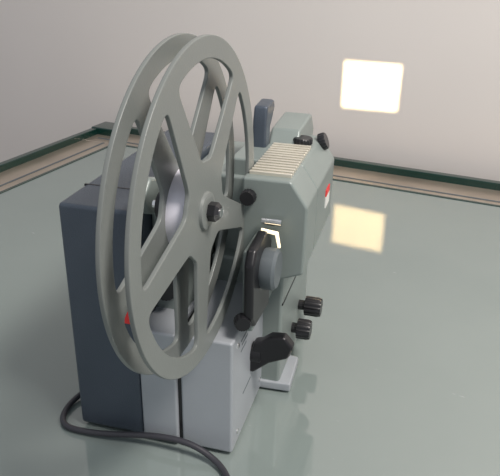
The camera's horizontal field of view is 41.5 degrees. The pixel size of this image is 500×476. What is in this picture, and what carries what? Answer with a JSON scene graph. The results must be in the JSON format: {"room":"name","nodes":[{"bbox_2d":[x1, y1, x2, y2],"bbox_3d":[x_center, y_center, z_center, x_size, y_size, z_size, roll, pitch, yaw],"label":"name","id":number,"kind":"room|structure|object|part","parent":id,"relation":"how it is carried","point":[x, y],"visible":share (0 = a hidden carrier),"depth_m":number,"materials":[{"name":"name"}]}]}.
{"room":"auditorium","nodes":[
{"label":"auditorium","id":0,"kind":"room"},
{"bbox_2d":[0,0,499,180],"bbox_3d":[0.674,-0.798,1.229,7.000,3.150,0.120,12,27,22],"label":"wall","id":1,"kind":"structure","parent":0,"point":[415,84],"depth_m":1.61,"materials":[{"name":"paint"}]},
{"bbox_3d":[-0.305,1.522,0.027,7.000,0.100,4.657,12,27,22],"label":"floor","id":2,"kind":"structure","parent":0,"visible":0},
{"bbox_2d":[0,122,499,475],"bbox_3d":[0.332,0.590,0.927,2.396,0.867,1.616,12,27,22],"label":"display table","id":3,"kind":"object","parent":2,"relation":"on","point":[397,373],"visible":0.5,"depth_m":0.90,"materials":[{"name":"glass"}]},
{"bbox_3d":[-0.645,0.013,1.151,0.008,0.005,1.385,12,27,22],"label":"trim","id":4,"kind":"part","parent":3,"relation":"part of","materials":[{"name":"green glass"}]},
{"bbox_3d":[-0.694,0.023,1.180,0.103,0.043,1.385,12,27,22],"label":"frame","id":5,"kind":"part","parent":3,"relation":"part of","materials":[{"name":"wood"}]},
{"bbox_2d":[59,130,213,431],"bbox_3d":[-0.112,0.034,0.797,0.075,0.262,0.285,7,25,14],"label":"cover","id":6,"kind":"object","parent":3,"relation":"on","point":[110,392],"visible":0.39,"depth_m":0.68,"materials":[{"name":"paint"}]},
{"bbox_2d":[84,183,129,188],"bbox_3d":[-0.135,0.068,0.721,0.076,0.263,0.002,7,25,14],"label":"cover seam","id":7,"kind":"object","parent":6,"relation":"attached to","point":[85,184],"visible":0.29,"depth_m":0.67,"materials":[{"name":"black plastic"}]},
{"bbox_2d":[125,312,129,323],"bbox_3d":[-0.123,0.071,0.656,0.018,0.030,0.004,7,25,14],"label":"label","id":8,"kind":"object","parent":6,"relation":"attached to","point":[127,321],"visible":0.04,"depth_m":0.66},
{"bbox_2d":[60,392,229,475],"bbox_3d":[-0.088,0.240,0.645,0.140,0.023,0.371,-10,27,-23],"label":"power cord","id":9,"kind":"object","parent":3,"relation":"on","point":[118,434],"visible":0.91,"depth_m":0.70,"materials":[{"name":"rubber"}]},
{"bbox_2d":[141,300,193,436],"bbox_3d":[-0.079,0.132,0.736,0.040,0.137,0.122,7,25,14],"label":"panel","id":10,"kind":"object","parent":3,"relation":"on","point":[160,402],"visible":0.39,"depth_m":0.69,"materials":[{"name":"grey paint"}]},
{"bbox_2d":[152,141,244,308],"bbox_3d":[-0.051,-0.021,0.780,0.035,0.128,0.240,7,25,14],"label":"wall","id":11,"kind":"structure","parent":10,"relation":"attached to","point":[169,304],"depth_m":0.70,"materials":[{"name":"grey paint"}]},
{"bbox_2d":[143,177,158,213],"bbox_3d":[-0.078,-0.043,0.642,0.014,0.071,0.149,7,25,14],"label":"reel arm","id":12,"kind":"object","parent":11,"relation":"attached to","point":[152,189],"visible":0.12,"depth_m":0.58,"materials":[{"name":"grey paint"}]},
{"bbox_2d":[95,33,253,379],"bbox_3d":[-0.054,-0.025,0.564,0.062,0.286,0.286,8,26,15],"label":"reel","id":13,"kind":"object","parent":12,"relation":"attached to","point":[190,206],"visible":0.99,"depth_m":0.51,"materials":[{"name":"grey plastic"}]},
{"bbox_2d":[160,281,173,300],"bbox_3d":[-0.084,0.049,0.677,0.027,0.026,0.020,7,25,14],"label":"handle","id":14,"kind":"object","parent":11,"relation":"attached to","point":[168,295],"visible":0.22,"depth_m":0.67,"materials":[{"name":"black plastic"}]},
{"bbox_2d":[180,280,262,451],"bbox_3d":[-0.027,0.136,0.730,0.056,0.137,0.130,7,25,14],"label":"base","id":15,"kind":"object","parent":3,"relation":"on","point":[215,404],"visible":0.67,"depth_m":0.68,"materials":[{"name":"grey paint"}]},
{"bbox_2d":[178,311,193,437],"bbox_3d":[-0.057,0.135,0.732,0.006,0.132,0.116,7,25,14],"label":"panel","id":16,"kind":"object","parent":15,"relation":"attached to","point":[189,318],"visible":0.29,"depth_m":0.69,"materials":[{"name":"black plastic"}]},
{"bbox_2d":[250,340,260,362],"bbox_3d":[0.009,0.126,0.729,0.014,0.024,0.024,7,25,14],"label":"lever pivot","id":17,"kind":"object","parent":15,"relation":"attached to","point":[254,356],"visible":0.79,"depth_m":0.72,"materials":[{"name":"black plastic"}]},
{"bbox_2d":[250,332,293,371],"bbox_3d":[0.022,0.125,0.721,0.051,0.051,0.014,7,25,14],"label":"lever wing","id":18,"kind":"object","parent":15,"relation":"attached to","point":[275,346],"visible":0.98,"depth_m":0.71,"materials":[{"name":"black plastic"}]},
{"bbox_2d":[212,249,322,380],"bbox_3d":[0.031,0.069,0.840,0.115,0.168,0.163,7,25,14],"label":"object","id":19,"kind":"object","parent":3,"relation":"on","point":[277,317],"depth_m":0.79,"materials":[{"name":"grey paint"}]},
{"bbox_2d":[215,144,244,249],"bbox_3d":[0.009,-0.022,0.815,0.065,0.162,0.145,7,25,14],"label":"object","id":20,"kind":"object","parent":19,"relation":"on","point":[232,236],"visible":0.04,"depth_m":0.73,"materials":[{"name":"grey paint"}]},
{"bbox_2d":[234,99,333,249],"bbox_3d":[0.041,-0.077,0.770,0.098,0.157,0.118,7,25,14],"label":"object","id":21,"kind":"object","parent":20,"relation":"attached to","point":[318,163],"depth_m":0.75,"materials":[{"name":"grey paint"}]},
{"bbox_3d":[0.016,-0.121,0.766,0.016,0.074,0.041,7,25,14],"label":"carry handle","id":22,"kind":"part","parent":21,"relation":"part of","materials":[{"name":"blue plastic"}]},
{"bbox_2d":[260,157,300,164],"bbox_3d":[0.032,-0.081,0.702,0.044,0.006,0.005,7,25,13],"label":"vent slat","id":23,"kind":"object","parent":21,"relation":"attached to","point":[261,158],"visible":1,"depth_m":0.70,"materials":[{"name":"metal"}]},
{"bbox_2d":[262,155,301,162],"bbox_3d":[0.034,-0.084,0.710,0.044,0.006,0.005,7,25,14],"label":"vent slat","id":24,"kind":"object","parent":21,"relation":"on","point":[264,156],"visible":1,"depth_m":0.71,"materials":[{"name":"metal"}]},
{"bbox_2d":[264,153,303,160],"bbox_3d":[0.037,-0.088,0.717,0.044,0.006,0.005,8,25,14],"label":"vent slat","id":25,"kind":"object","parent":21,"relation":"on","point":[269,154],"visible":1,"depth_m":0.71,"materials":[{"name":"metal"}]},
{"bbox_2d":[266,151,304,157],"bbox_3d":[0.039,-0.091,0.725,0.044,0.006,0.005,8,25,14],"label":"vent slat","id":26,"kind":"object","parent":21,"relation":"on","point":[273,152],"visible":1,"depth_m":0.72,"materials":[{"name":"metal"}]},
{"bbox_2d":[268,148,306,155],"bbox_3d":[0.041,-0.094,0.732,0.044,0.006,0.005,8,25,14],"label":"vent slat","id":27,"kind":"object","parent":21,"relation":"on","point":[269,149],"visible":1,"depth_m":0.73,"materials":[{"name":"metal"}]},
{"bbox_2d":[269,146,307,153],"bbox_3d":[0.043,-0.098,0.739,0.044,0.006,0.005,7,25,14],"label":"vent slat","id":28,"kind":"object","parent":21,"relation":"on","point":[270,147],"visible":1,"depth_m":0.74,"materials":[{"name":"metal"}]},
{"bbox_2d":[271,144,309,151],"bbox_3d":[0.046,-0.101,0.747,0.044,0.006,0.005,7,25,14],"label":"vent slat","id":29,"kind":"object","parent":21,"relation":"on","point":[273,145],"visible":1,"depth_m":0.74,"materials":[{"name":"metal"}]},
{"bbox_2d":[273,142,310,149],"bbox_3d":[0.048,-0.104,0.754,0.044,0.006,0.005,7,25,13],"label":"vent slat","id":30,"kind":"object","parent":21,"relation":"on","point":[275,143],"visible":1,"depth_m":0.75,"materials":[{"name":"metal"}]},
{"bbox_3d":[0.061,-0.110,0.762,0.023,0.012,0.022,7,25,14],"label":"focus knob","id":31,"kind":"part","parent":21,"relation":"part of","materials":[{"name":"black plastic"}]},
{"bbox_3d":[0.086,-0.115,0.787,0.018,0.021,0.021,7,25,14],"label":"focus knob","id":32,"kind":"part","parent":21,"relation":"part of","materials":[{"name":"black plastic"}]},
{"bbox_2d":[324,190,329,207],"bbox_3d":[0.092,-0.046,0.785,0.001,0.014,0.025,8,25,14],"label":"label","id":33,"kind":"object","parent":21,"relation":"attached to","point":[327,197],"visible":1,"depth_m":0.78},
{"bbox_2d":[325,184,329,196],"bbox_3d":[0.092,-0.056,0.780,0.001,0.008,0.025,8,25,14],"label":"label","id":34,"kind":"object","parent":21,"relation":"attached to","point":[328,187],"visible":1,"depth_m":0.78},
{"bbox_2d":[269,112,313,143],"bbox_3d":[0.050,-0.124,0.800,0.035,0.038,0.120,7,25,14],"label":"front arm","id":35,"kind":"object","parent":20,"relation":"attached to","point":[290,125],"visible":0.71,"depth_m":0.78},
{"bbox_2d":[234,161,316,331],"bbox_3d":[0.020,0.014,0.671,0.068,0.146,0.141,7,25,14],"label":"lamp housing","id":36,"kind":"object","parent":19,"relation":"on","point":[293,200],"depth_m":0.66,"materials":[{"name":"grey paint"}]},
{"bbox_3d":[-0.008,0.080,0.641,0.016,0.016,0.016,-2,25,-6],"label":"gate knob","id":37,"kind":"part","parent":36,"relation":"part of","materials":[{"name":"black plastic"}]},
{"bbox_3d":[-0.001,-0.041,0.662,0.016,0.016,0.014,7,25,14],"label":"threading knob","id":38,"kind":"part","parent":36,"relation":"part of","materials":[{"name":"black plastic"}]},
{"bbox_3d":[0.010,0.036,0.690,0.012,0.090,0.091,7,25,14],"label":"knob bracket","id":39,"kind":"part","parent":36,"relation":"part of","materials":[{"name":"black plastic"}]},
{"bbox_3d":[0.008,0.040,0.654,0.010,0.092,0.072,7,25,14],"label":"black guard","id":40,"kind":"part","parent":36,"relation":"part of","materials":[{"name":"black plastic"}]},
{"bbox_2d":[249,169,291,177],"bbox_3d":[0.021,-0.064,0.665,0.044,0.006,0.005,8,25,14],"label":"vent slat","id":41,"kind":"object","parent":36,"relation":"on","point":[258,172],"visible":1,"depth_m":0.66,"materials":[{"name":"metal"}]},
{"bbox_3d":[0.021,0.030,0.648,0.015,0.042,0.042,7,25,14],"label":"inching knob","id":42,"kind":"part","parent":36,"relation":"part of","materials":[{"name":"grey plastic"}]},
{"bbox_2d":[261,228,280,247],"bbox_3d":[0.021,0.000,0.656,0.020,0.018,0.003,8,25,14],"label":"window","id":43,"kind":"structure","parent":36,"relation":"attached to","point":[275,233],"depth_m":0.65,"materials":[{"name":"beige"}]},
{"bbox_2d":[261,217,282,226],"bbox_3d":[0.022,-0.016,0.661,0.020,0.008,0.008,7,25,14],"label":"guide","id":44,"kind":"object","parent":36,"relation":"attached to","point":[265,220],"visible":1,"depth_m":0.66,"materials":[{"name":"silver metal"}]},
{"bbox_2d":[251,167,293,174],"bbox_3d":[0.023,-0.067,0.672,0.044,0.006,0.005,8,25,14],"label":"vent slat","id":45,"kind":"object","parent":36,"relation":"on","point":[252,168],"visible":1,"depth_m":0.67,"materials":[{"name":"metal"}]},
{"bbox_2d":[254,164,295,172],"bbox_3d":[0.025,-0.071,0.680,0.044,0.006,0.005,8,25,14],"label":"vent slat","id":46,"kind":"object","parent":36,"relation":"on","point":[255,165],"visible":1,"depth_m":0.68,"materials":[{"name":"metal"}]},
{"bbox_2d":[256,162,297,169],"bbox_3d":[0.028,-0.074,0.687,0.044,0.006,0.005,7,25,13],"label":"vent slat","id":47,"kind":"object","parent":36,"relation":"on","point":[257,163],"visible":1,"depth_m":0.69,"materials":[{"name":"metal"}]},
{"bbox_2d":[258,160,298,167],"bbox_3d":[0.030,-0.077,0.695,0.044,0.006,0.005,7,25,13],"label":"vent slat","id":48,"kind":"object","parent":36,"relation":"on","point":[263,161],"visible":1,"depth_m":0.69,"materials":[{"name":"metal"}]},
{"bbox_2d":[282,276,295,305],"bbox_3d":[0.021,0.040,0.829,0.078,0.002,0.159,7,25,14],"label":"body seam","id":49,"kind":"object","parent":19,"relation":"attached to","point":[295,276],"visible":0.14,"depth_m":0.78,"materials":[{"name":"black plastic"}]},
{"bbox_3d":[0.064,0.115,0.834,0.026,0.025,0.026,7,25,14],"label":"side knob","id":50,"kind":"part","parent":19,"relation":"part of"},
{"bbox_3d":[0.077,0.089,0.863,0.032,0.025,0.026,7,25,14],"label":"side knob","id":51,"kind":"part","parent":19,"relation":"part of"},
{"bbox_2d":[260,355,297,390],"bbox_3d":[0.036,0.165,0.822,0.041,0.011,0.067,7,25,14],"label":"plate","id":52,"kind":"object","parent":3,"relation":"on","point":[285,382],"visible":0.61,"depth_m":0.80,"materials":[{"name":"grey paint"}]},
{"bbox_3d":[0.649,-0.042,1.374,2.370,0.043,0.108,12,27,22],"label":"frame","id":53,"kind":"part","parent":3,"relation":"part of","materials":[{"name":"metal"}]},
{"bbox_3d":[0.626,-0.041,1.319,2.160,0.005,0.008,12,27,22],"label":"trim","id":54,"kind":"part","parent":3,"relation":"part of","materials":[{"name":"green glass"}]}
]}

